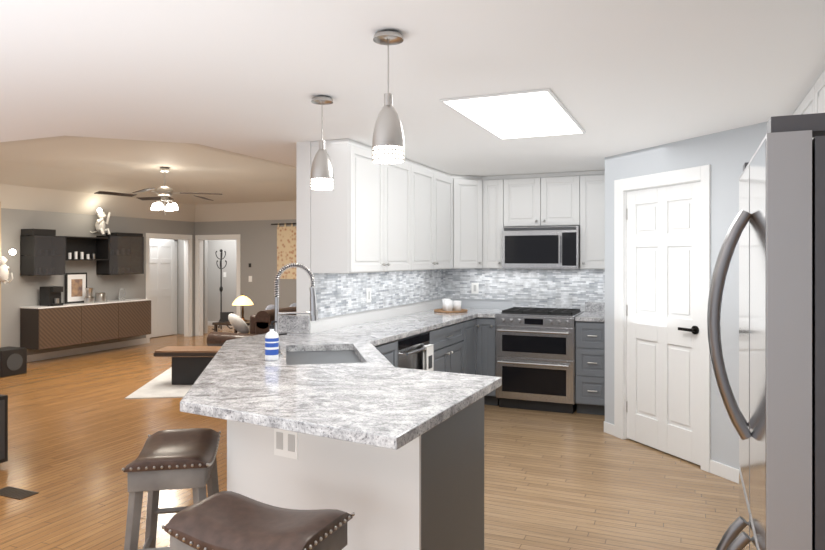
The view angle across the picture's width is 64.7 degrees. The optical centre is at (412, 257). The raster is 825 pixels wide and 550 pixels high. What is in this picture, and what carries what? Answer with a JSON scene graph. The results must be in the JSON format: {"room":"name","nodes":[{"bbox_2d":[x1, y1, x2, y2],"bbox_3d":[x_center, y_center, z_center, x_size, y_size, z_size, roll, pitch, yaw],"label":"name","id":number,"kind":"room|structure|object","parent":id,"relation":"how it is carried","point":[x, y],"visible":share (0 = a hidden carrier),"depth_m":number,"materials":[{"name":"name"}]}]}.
{"room":"kitchen","nodes":[
{"label":"kitchen","id":0,"kind":"room"},
{"bbox_2d":[1,208,193,354],"bbox_3d":[-7.486,0.410,7.514,0.120,2.520,14.290,0,0,23],"label":"wall","id":1,"kind":"structure","parent":0,"point":[18,291],"depth_m":11.04,"materials":[{"name":"grey paint"}]},
{"bbox_2d":[20,229,143,275],"bbox_3d":[-5.635,-0.080,11.280,0.322,0.760,2.230,0,0,23],"label":"wall cabinet","id":2,"kind":"object","parent":1,"relation":"attached to","point":[45,252],"visible":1,"depth_m":11.23,"materials":[{"name":"black wood"}]},
{"bbox_2d":[90,208,110,234],"bbox_3d":[-5.551,-0.642,11.528,0.389,0.456,0.333,0,0,23],"label":"figurine","id":3,"kind":"object","parent":2,"relation":"on","point":[100,224],"visible":1,"depth_m":11.47,"materials":[{"name":"white ceramic"}]},
{"bbox_2d":[20,299,150,349],"bbox_3d":[-5.570,1.105,11.290,0.434,0.660,2.320,0,0,23],"label":"credenza","id":4,"kind":"object","parent":1,"relation":"attached to","point":[47,327],"visible":1,"depth_m":10.87,"materials":[{"name":"brown wood"}]},
{"bbox_2d":[40,273,124,305],"bbox_3d":[-5.613,0.514,11.236,0.335,0.520,1.605,0,0,23],"label":"decorations","id":5,"kind":"object","parent":4,"relation":"on","point":[77,290],"visible":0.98,"depth_m":11.13,"materials":[{"name":"black"}]},
{"bbox_2d":[27,338,145,361],"bbox_3d":[-6.930,1.615,8.647,0.014,0.110,8.810,0,0,23],"label":"baseboard","id":6,"kind":"structure","parent":1,"relation":"attached to","point":[60,353],"depth_m":11.38,"materials":[{"name":"white"}]},
{"bbox_2d":[146,233,191,343],"bbox_3d":[-5.006,0.590,13.311,0.135,2.160,1.280,0,0,23],"label":"trim","id":7,"kind":"structure","parent":1,"relation":"attached to","point":[187,239],"depth_m":13.79,"materials":[{"name":"white wood"}]},
{"bbox_2d":[0,326,233,518],"bbox_3d":[-5.092,1.695,7.749,8.300,0.050,16.600,0,0,23],"label":"floor","id":8,"kind":"structure","parent":0,"point":[77,422],"depth_m":6.77,"materials":[{"name":"orange wood"}]},
{"bbox_2d":[0,394,7,462],"bbox_3d":[-3.738,1.385,5.079,0.806,0.570,0.650,0,0,23],"label":"base cabinet","id":9,"kind":"object","parent":8,"relation":"on","point":[3,428],"visible":1,"depth_m":5.19,"materials":[{"name":"black wood"}]},
{"bbox_2d":[0,346,26,376],"bbox_3d":[-5.835,1.485,9.338,0.386,0.370,0.380,0,0,23],"label":"speaker","id":10,"kind":"object","parent":8,"relation":"on","point":[13,360],"visible":1,"depth_m":9.25},
{"bbox_2d":[0,486,38,499],"bbox_3d":[-2.828,1.665,4.620,0.320,0.009,0.140,0,0,23],"label":"floor vent","id":11,"kind":"object","parent":8,"relation":"in","point":[14,493],"visible":1,"depth_m":4.61,"materials":[{"name":"grey metal"}]},
{"bbox_2d":[125,367,191,398],"bbox_3d":[-2.705,1.664,8.997,1.700,0.012,2.400,0,0,-7],"label":"living room rug","id":12,"kind":"object","parent":8,"relation":"on","point":[160,386],"visible":0.21,"depth_m":8.21,"materials":[{"name":"white fabric"}]},
{"bbox_2d":[153,346,221,384],"bbox_3d":[-2.870,1.429,8.650,0.970,0.457,0.460,0,0,0],"label":"coffee table","id":13,"kind":"object","parent":12,"relation":"on","point":[190,364],"visible":0.58,"depth_m":8.50,"materials":[{"name":"brown wood"}]},
{"bbox_2d":[207,303,295,345],"bbox_3d":[-2.009,1.188,10.033,0.940,0.938,2.320,0,0,23],"label":"sofa","id":14,"kind":"object","parent":12,"relation":"on","point":[260,322],"visible":0.23,"depth_m":9.11,"materials":[{"name":"brown leather"}]},
{"bbox_2d":[212,249,232,329],"bbox_3d":[-4.439,0.723,15.027,0.479,1.856,0.447,0,0,23],"label":"coat rack","id":15,"kind":"object","parent":8,"relation":"on","point":[221,287],"visible":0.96,"depth_m":15.07,"materials":[{"name":"black metal"}]},
{"bbox_2d":[212,320,249,332],"bbox_3d":[-2.930,1.370,10.958,0.600,0.600,0.600,0,0,23],"label":"end table","id":16,"kind":"object","parent":8,"relation":"on","point":[215,324],"visible":0.12,"depth_m":10.80,"materials":[{"name":"brown wood"}]},
{"bbox_2d":[218,312,233,322],"bbox_3d":[-3.112,0.989,10.862,0.220,0.160,0.160,0,0,-6],"label":"tablet","id":17,"kind":"object","parent":16,"relation":"on","point":[224,317],"visible":0.71,"depth_m":10.93,"materials":[{"name":"black"}]},
{"bbox_2d":[232,294,252,321],"bbox_3d":[-2.864,0.841,10.984,0.350,0.457,0.350,0,0,23],"label":"lamp","id":18,"kind":"object","parent":16,"relation":"on","point":[242,300],"visible":0.96,"depth_m":10.90,"materials":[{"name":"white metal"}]},
{"bbox_2d":[152,240,183,337],"bbox_3d":[-5.297,0.410,13.539,0.580,2.520,1.790,0,0,23],"label":"wall","id":19,"kind":"structure","parent":0,"point":[180,286],"depth_m":14.29,"materials":[{"name":"grey paint"}]},
{"bbox_2d":[150,239,176,337],"bbox_3d":[-5.348,0.610,13.761,0.104,2.120,1.080,0,0,23],"label":"entry door","id":20,"kind":"structure","parent":19,"relation":"in","point":[163,275],"depth_m":13.87,"materials":[{"name":"white wood"}]},
{"bbox_2d":[203,240,235,332],"bbox_3d":[-3.905,0.410,14.739,4.400,2.520,1.810,0,0,23],"label":"wall","id":21,"kind":"structure","parent":0,"point":[211,291],"depth_m":15.90,"materials":[{"name":"grey paint"}]},
{"bbox_2d":[208,321,232,326],"bbox_3d":[-3.913,1.615,15.610,3.500,0.110,0.014,0,0,23],"label":"baseboard","id":22,"kind":"structure","parent":21,"relation":"attached to","point":[209,322],"depth_m":16.05,"materials":[{"name":"white"}]},
{"bbox_2d":[223,263,251,281],"bbox_3d":[-3.959,0.300,14.637,0.059,0.380,2.881,0,0,-26],"label":"switch plates","id":23,"kind":"object","parent":21,"relation":"attached to","point":[250,277],"visible":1,"depth_m":13.38,"materials":[{"name":"white plastic"}]},
{"bbox_2d":[194,219,295,335],"bbox_3d":[-1.381,0.410,12.613,7.110,2.520,0.120,0,0,23],"label":"wall","id":24,"kind":"structure","parent":0,"point":[258,245],"depth_m":13.31,"materials":[{"name":"grey paint"}]},
{"bbox_2d":[195,234,239,335],"bbox_3d":[-4.084,0.590,13.757,1.180,2.160,0.135,0,0,23],"label":"trim","id":25,"kind":"structure","parent":24,"relation":"attached to","point":[199,239],"depth_m":13.90,"materials":[{"name":"white wood"}]},
{"bbox_2d":[271,223,295,278],"bbox_3d":[-2.409,-0.139,12.957,0.950,1.118,0.051,0,0,23],"label":"curtain","id":26,"kind":"object","parent":24,"relation":"attached to","point":[286,245],"visible":0.54,"depth_m":13.02,"materials":[{"name":"beige fabric"}]},
{"bbox_2d":[296,141,442,333],"bbox_3d":[0.585,0.310,8.008,0.120,2.320,7.050,0,0,23],"label":"wall","id":27,"kind":"structure","parent":0,"point":[303,207],"depth_m":4.78,"materials":[{"name":"white paint"}]},
{"bbox_2d":[308,139,407,274],"bbox_3d":[-0.365,-0.369,5.199,0.332,0.958,1.138,0,0,23],"label":"upper cabinet","id":28,"kind":"object","parent":27,"relation":"attached to","point":[359,226],"depth_m":4.75,"materials":[{"name":"white paint"}]},
{"bbox_2d":[408,160,455,270],"bbox_3d":[0.066,-0.369,6.149,0.379,0.958,1.181,0,0,23],"label":"upper cabinet","id":29,"kind":"object","parent":27,"relation":"attached to","point":[431,191],"depth_m":6.05,"materials":[{"name":"white paint"}]},
{"bbox_2d":[456,175,487,270],"bbox_3d":[0.495,-0.369,6.854,0.615,0.958,0.655,0,0,23],"label":"upper cabinet","id":30,"kind":"object","parent":27,"relation":"attached to","point":[471,191],"depth_m":6.67,"materials":[{"name":"white paint"}]},
{"bbox_2d":[0,404,738,549],"bbox_3d":[0.660,1.620,4.029,5.200,0.300,14.270,0,0,23],"label":"floor","id":31,"kind":"structure","parent":0,"point":[575,480],"depth_m":3.95,"materials":[{"name":"brown wood"}]},
{"bbox_2d":[122,428,220,549],"bbox_3d":[-1.006,1.128,2.768,0.368,0.687,0.518,0,0,-11],"label":"stool","id":32,"kind":"object","parent":31,"relation":"on","point":[171,459],"visible":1,"depth_m":2.58,"materials":[{"name":"brown leather"}]},
{"bbox_2d":[161,491,354,549],"bbox_3d":[-0.471,1.128,2.016,0.518,0.687,0.368,0,0,23],"label":"stool","id":33,"kind":"object","parent":31,"relation":"on","point":[226,520],"visible":1,"depth_m":1.96,"materials":[{"name":"brown leather"}]},
{"bbox_2d":[227,391,498,549],"bbox_3d":[-0.518,1.030,3.271,1.852,0.879,1.494,0,0,23],"label":"base cabinet","id":34,"kind":"object","parent":31,"relation":"on","point":[430,496],"depth_m":2.45,"materials":[{"name":"white paint"}]},
{"bbox_2d":[180,307,604,450],"bbox_3d":[0.077,0.570,4.664,2.182,0.040,5.010,0,0,23],"label":"countertop","id":35,"kind":"structure","parent":34,"relation":"on","point":[389,384],"depth_m":2.95,"materials":[{"name":"grey stone"}]},
{"bbox_2d":[265,320,278,360],"bbox_3d":[-0.758,0.444,3.509,0.074,0.211,0.074,0,0,23],"label":"soap bottle","id":36,"kind":"object","parent":35,"relation":"on","point":[271,338],"depth_m":3.48,"materials":[{"name":"white plastic"}]},
{"bbox_2d":[271,262,318,356],"bbox_3d":[-0.671,0.287,3.650,0.224,0.526,0.207,0,0,23],"label":"faucet","id":37,"kind":"object","parent":35,"relation":"on","point":[313,312],"depth_m":3.66,"materials":[{"name":"silver metal"}]},
{"bbox_2d":[433,298,467,313],"bbox_3d":[0.391,0.485,6.661,0.350,0.129,0.350,0,0,23],"label":"tray","id":38,"kind":"object","parent":35,"relation":"on","point":[450,306],"depth_m":6.59,"materials":[{"name":"brown wood"}]},
{"bbox_2d":[495,307,583,413],"bbox_3d":[1.270,0.994,6.480,0.756,0.952,0.712,0,0,23],"label":"range","id":39,"kind":"object","parent":31,"relation":"on","point":[535,358],"visible":1,"depth_m":6.21,"materials":[{"name":"silver metal"}]},
{"bbox_2d":[576,319,604,414],"bbox_3d":[1.794,1.031,6.319,0.320,0.878,0.622,0,0,23],"label":"base cabinet","id":40,"kind":"object","parent":31,"relation":"on","point":[590,344],"depth_m":6.05,"materials":[{"name":"grey paint"}]},
{"bbox_2d":[707,113,824,549],"bbox_3d":[1.322,0.573,1.757,0.958,1.795,0.910,0,0,23],"label":"refrigerator","id":41,"kind":"object","parent":31,"relation":"on","point":[776,229],"visible":1,"depth_m":1.48,"materials":[{"name":"grey metal"}]},
{"bbox_2d":[0,0,824,221],"bbox_3d":[-3.138,-1.175,5.703,13.500,0.810,14.370,0,0,23],"label":"ceiling","id":42,"kind":"structure","parent":0,"point":[194,96],"depth_m":3.15,"materials":[{"name":"white paint"}]},
{"bbox_2d":[0,201,15,347],"bbox_3d":[-6.147,0.411,9.730,0.476,2.518,0.376,0,0,23],"label":"lamp","id":43,"kind":"object","parent":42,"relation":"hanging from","point":[4,271],"visible":0.71,"depth_m":9.75,"materials":[{"name":"beige"}]},
{"bbox_2d":[94,167,221,214],"bbox_3d":[-3.472,-0.949,9.287,1.701,0.678,1.689,0,0,23],"label":"ceiling fan","id":44,"kind":"object","parent":42,"relation":"hanging from","point":[164,192],"visible":1,"depth_m":9.20,"materials":[{"name":"silver metal"}]},
{"bbox_2d":[310,96,333,189],"bbox_3d":[-0.477,-0.606,3.432,0.124,0.486,0.124,0,0,23],"label":"pendant light","id":45,"kind":"object","parent":42,"relation":"hanging from","point":[322,176],"visible":1,"depth_m":3.39,"materials":[{"name":"silver metal"}]},
{"bbox_2d":[372,31,404,163],"bbox_3d":[-0.091,-0.606,2.455,0.124,0.486,0.124,0,0,23],"label":"pendant light","id":46,"kind":"object","parent":42,"relation":"hanging from","point":[388,147],"visible":1,"depth_m":2.42,"materials":[{"name":"silver metal"}]},
{"bbox_2d":[439,88,585,138],"bbox_3d":[0.653,-0.843,3.924,0.590,0.013,1.210,0,0,23],"label":"skylight","id":47,"kind":"object","parent":42,"relation":"in","point":[529,113],"visible":1,"depth_m":3.77,"materials":[{"name":"white glass"}]},
{"bbox_2d":[443,298,510,308],"bbox_3d":[2.226,0.310,6.541,4.290,2.320,0.120,0,0,23],"label":"wall","id":48,"kind":"structure","parent":0,"point":[486,303],"depth_m":7.09,"materials":[{"name":"grey paint"}]},
{"bbox_2d":[488,175,507,270],"bbox_3d":[0.913,-0.369,6.847,0.295,0.958,0.342,0,0,23],"label":"upper cabinet","id":49,"kind":"object","parent":48,"relation":"attached to","point":[497,185],"depth_m":6.69,"materials":[{"name":"white paint"}]},
{"bbox_2d":[500,223,579,270],"bbox_3d":[1.332,-0.102,6.625,0.756,0.415,0.418,0,0,23],"label":"microwave","id":50,"kind":"object","parent":48,"relation":"attached to","point":[549,246],"depth_m":6.44,"materials":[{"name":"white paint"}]},
{"bbox_2d":[508,171,579,226],"bbox_3d":[1.347,-0.582,6.661,0.766,0.533,0.342,0,0,23],"label":"upper cabinet","id":51,"kind":"object","parent":48,"relation":"attached to","point":[533,199],"depth_m":6.50,"materials":[{"name":"white paint"}]},
{"bbox_2d":[580,170,604,270],"bbox_3d":[1.821,-0.369,6.459,0.380,0.958,0.342,0,0,23],"label":"upper cabinet","id":52,"kind":"object","parent":48,"relation":"attached to","point":[592,183],"depth_m":6.31,"materials":[{"name":"white paint"}]},
{"bbox_2d":[584,303,604,310],"bbox_3d":[1.912,0.500,6.594,0.321,0.100,0.020,0,0,23],"label":"backsplash","id":53,"kind":"structure","parent":48,"relation":"attached to","point":[587,306],"depth_m":6.61,"materials":[{"name":"grey tile"}]},
{"bbox_2d":[605,121,767,468],"bbox_3d":[2.325,0.310,4.901,1.761,2.320,2.820,0,0,23],"label":"wall","id":54,"kind":"structure","parent":0,"point":[726,155],"depth_m":4.42,"materials":[{"name":"grey paint"}]},
{"bbox_2d":[614,165,710,472],"bbox_3d":[1.900,0.415,4.932,0.116,2.110,0.985,0,0,-22],"label":"door frame","id":55,"kind":"structure","parent":54,"relation":"attached to","point":[623,187],"depth_m":5.00,"materials":[{"name":"white wood"}]},
{"bbox_2d":[626,181,700,465],"bbox_3d":[1.900,0.460,4.918,0.593,1.996,0.586,0,0,23],"label":"pantry door","id":56,"kind":"structure","parent":54,"relation":"in","point":[663,315],"depth_m":4.88,"materials":[{"name":"white wood"}]},
{"bbox_2d":[604,421,738,483],"bbox_3d":[2.066,1.425,4.393,0.012,0.090,2.390,0,0,-22],"label":"baseboard","id":57,"kind":"structure","parent":54,"relation":"attached to","point":[724,471],"depth_m":4.37,"materials":[{"name":"white wood"}]},
{"bbox_3d":[1.717,0.310,1.257,0.120,2.320,10.000,0,0,23],"label":"wall","id":58,"kind":"structure","parent":0,"visible":0},
{"bbox_2d":[793,70,824,138],"bbox_3d":[1.907,-0.604,2.491,0.491,0.487,2.818,0,0,23],"label":"upper cabinet","id":59,"kind":"object","parent":58,"relation":"attached to","point":[813,102],"visible":0.33,"depth_m":3.00,"materials":[{"name":"white paint"}]}
]}

